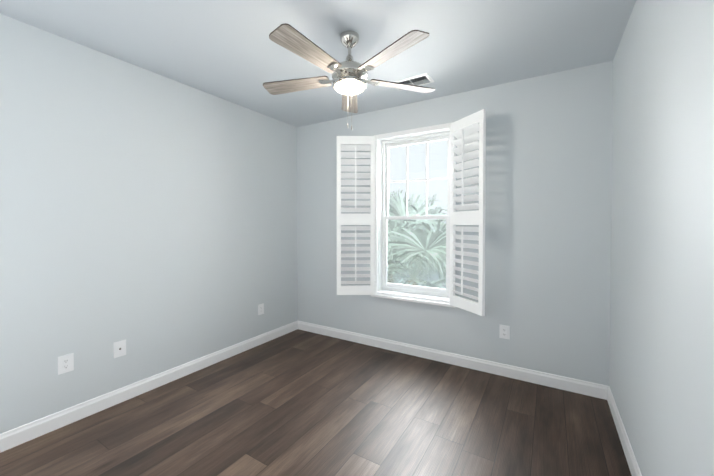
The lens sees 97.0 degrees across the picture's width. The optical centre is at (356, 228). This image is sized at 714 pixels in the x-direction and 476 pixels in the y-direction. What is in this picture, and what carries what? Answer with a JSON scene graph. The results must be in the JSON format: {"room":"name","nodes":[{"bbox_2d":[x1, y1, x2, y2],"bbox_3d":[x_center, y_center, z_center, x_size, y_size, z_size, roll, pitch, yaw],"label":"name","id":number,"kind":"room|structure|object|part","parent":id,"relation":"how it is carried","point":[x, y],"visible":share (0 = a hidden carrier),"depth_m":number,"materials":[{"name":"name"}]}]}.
{"room":"empty bedroom","nodes":[
{"label":"empty bedroom","id":0,"kind":"room"},
{"bbox_2d":[0,14,297,433],"bbox_3d":[-2.131,0.023,2.294,0.160,2.860,5.120,1,1,31],"label":"wall","id":1,"kind":"structure","parent":0,"point":[150,217],"depth_m":2.54,"materials":[{"name":"white paint"}]},
{"bbox_2d":[58,353,73,374],"bbox_3d":[-2.070,0.959,2.246,0.008,0.124,0.086,1,1,31],"label":"electrical outlet","id":2,"kind":"object","parent":1,"relation":"attached to","point":[65,363],"visible":1,"depth_m":2.24,"materials":[{"name":"white plastic"}]},
{"bbox_2d":[113,339,125,357],"bbox_3d":[-1.894,0.960,2.526,0.016,0.124,0.086,1,1,31],"label":"outlet","id":3,"kind":"object","parent":1,"relation":"attached to","point":[119,348],"visible":1,"depth_m":2.52,"materials":[{"name":"white plastic"}]},
{"bbox_2d":[0,321,297,452],"bbox_3d":[-1.681,1.329,2.882,0.015,0.112,3.360,1,1,31],"label":"baseboard","id":4,"kind":"structure","parent":1,"relation":"attached to","point":[14,437],"depth_m":2.54,"materials":[{"name":"white wood"}]},
{"bbox_2d":[258,303,263,314],"bbox_3d":[-1.143,0.957,3.763,0.008,0.124,0.086,1,1,31],"label":"electrical outlet","id":5,"kind":"object","parent":1,"relation":"attached to","point":[260,309],"visible":1,"depth_m":3.75,"materials":[{"name":"white plastic"}]},
{"bbox_2d":[0,329,631,475],"bbox_3d":[-0.631,1.466,1.399,3.675,0.120,5.120,1,1,31],"label":"floor","id":6,"kind":"structure","parent":0,"point":[297,402],"depth_m":2.24,"materials":[{"name":"brown wood"}]},
{"bbox_2d":[0,0,635,126],"bbox_3d":[-0.631,-1.393,1.357,3.675,0.120,5.120,1,1,31],"label":"ceiling","id":7,"kind":"structure","parent":0,"point":[230,51],"depth_m":2.25,"materials":[{"name":"white paint"}]},
{"bbox_2d":[263,23,434,129],"bbox_3d":[-0.080,-1.015,2.181,1.291,0.661,1.252,1,1,31],"label":"ceiling fan","id":8,"kind":"object","parent":7,"relation":"hanging from","point":[349,77],"visible":1,"depth_m":2.10,"materials":[{"name":"silver metal"}]},
{"bbox_3d":[-0.442,-1.058,2.327,0.515,0.007,0.148,0,-10,17],"label":"blade","id":9,"kind":"part","parent":8,"relation":"part of","materials":[{"name":"brown wood"}]},
{"bbox_3d":[-0.283,-1.052,1.875,0.148,0.007,0.515,-13,-7,34],"label":"blade","id":10,"kind":"part","parent":8,"relation":"part of","materials":[{"name":"brown wood"}]},
{"bbox_3d":[-0.061,-1.062,2.617,0.148,0.007,0.515,11,1,-2],"label":"blade","id":11,"kind":"part","parent":8,"relation":"part of","materials":[{"name":"brown wood"}]},
{"label":"blade","id":12,"kind":"part","parent":8,"relation":"part of","materials":[{"name":"beige wood"}]},
{"label":"blade","id":13,"kind":"part","parent":8,"relation":"part of","materials":[{"name":"beige wood"}]},
{"bbox_2d":[393,73,433,90],"bbox_3d":[0.507,-1.351,2.918,0.360,0.009,0.205,1,1,31],"label":"ceiling vent","id":14,"kind":"object","parent":7,"relation":"in","point":[421,79],"visible":0.67,"depth_m":2.87,"materials":[{"name":"white metal"}]},
{"bbox_2d":[297,60,612,385],"bbox_3d":[0.662,0.006,3.494,3.455,2.860,0.160,1,1,31],"label":"wall","id":15,"kind":"structure","parent":0,"point":[548,190],"depth_m":2.90,"materials":[{"name":"white paint"}]},
{"bbox_2d":[337,136,374,294],"bbox_3d":[-0.011,-0.151,3.607,0.444,1.810,0.092,0,1,-2],"label":"window shutter","id":16,"kind":"object","parent":15,"relation":"attached to","point":[355,143],"visible":1,"depth_m":3.60,"materials":[{"name":"white wood"}]},
{"bbox_2d":[371,122,454,307],"bbox_3d":[0.623,-0.147,3.475,0.955,1.854,0.220,1,1,31],"label":"window","id":17,"kind":"structure","parent":15,"relation":"in","point":[416,223],"depth_m":3.57,"materials":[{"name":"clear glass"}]},
{"bbox_3d":[0.659,-0.150,3.534,0.811,1.736,0.080,1,1,31],"label":"vinyl window sash","id":18,"kind":"part","parent":17,"relation":"part of","materials":[{"name":"white plastic"}]},
{"bbox_2d":[298,321,607,399],"bbox_3d":[0.617,1.321,3.438,3.355,0.112,0.015,1,1,31],"label":"baseboard","id":19,"kind":"structure","parent":15,"relation":"attached to","point":[592,389],"depth_m":3.12,"materials":[{"name":"white wood"}]},
{"bbox_2d":[450,109,485,315],"bbox_3d":[1.018,-0.141,2.967,0.092,1.810,0.444,0,1,-23],"label":"window shutter","id":20,"kind":"object","parent":15,"relation":"attached to","point":[464,130],"visible":1,"depth_m":2.93,"materials":[{"name":"white wood"}]},
{"bbox_2d":[499,325,509,338],"bbox_3d":[1.385,0.969,2.967,0.086,0.124,0.008,1,1,31],"label":"electrical outlet","id":21,"kind":"object","parent":15,"relation":"attached to","point":[504,331],"visible":1,"depth_m":2.96,"materials":[{"name":"white plastic"}]},
{"bbox_2d":[609,0,713,475],"bbox_3d":[0.869,0.050,0.461,0.160,2.860,5.120,1,1,31],"label":"wall","id":22,"kind":"structure","parent":0,"point":[661,377],"depth_m":1.36,"materials":[{"name":"white paint"}]},
{"bbox_2d":[607,386,641,475],"bbox_3d":[1.169,1.354,1.140,0.015,0.112,3.360,1,1,31],"label":"baseboard","id":23,"kind":"structure","parent":22,"relation":"attached to","point":[634,468],"depth_m":2.00,"materials":[{"name":"white wood"}]},
{"label":"outside","id":24,"kind":"structure","parent":0,"visible":0},
{"bbox_2d":[394,258,445,287],"bbox_3d":[21.823,3.875,41.391,80.000,0.100,86.480,1,1,31],"label":"ground","id":25,"kind":"structure","parent":24,"point":[437,276],"depth_m":26.30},
{"bbox_2d":[387,190,437,285],"bbox_3d":[1.325,1.391,11.868,4.736,5.726,4.690,1,1,31],"label":"palm tree","id":26,"kind":"object","parent":25,"relation":"on","point":[390,194],"depth_m":11.26,"materials":[{"name":"green plant"}]},
{"bbox_2d":[387,192,446,288],"bbox_3d":[1.266,1.795,6.679,4.766,5.069,4.579,1,1,31],"label":"palm tree","id":27,"kind":"object","parent":25,"relation":"on","point":[435,235],"depth_m":6.12,"materials":[{"name":"green plant"}]}
]}

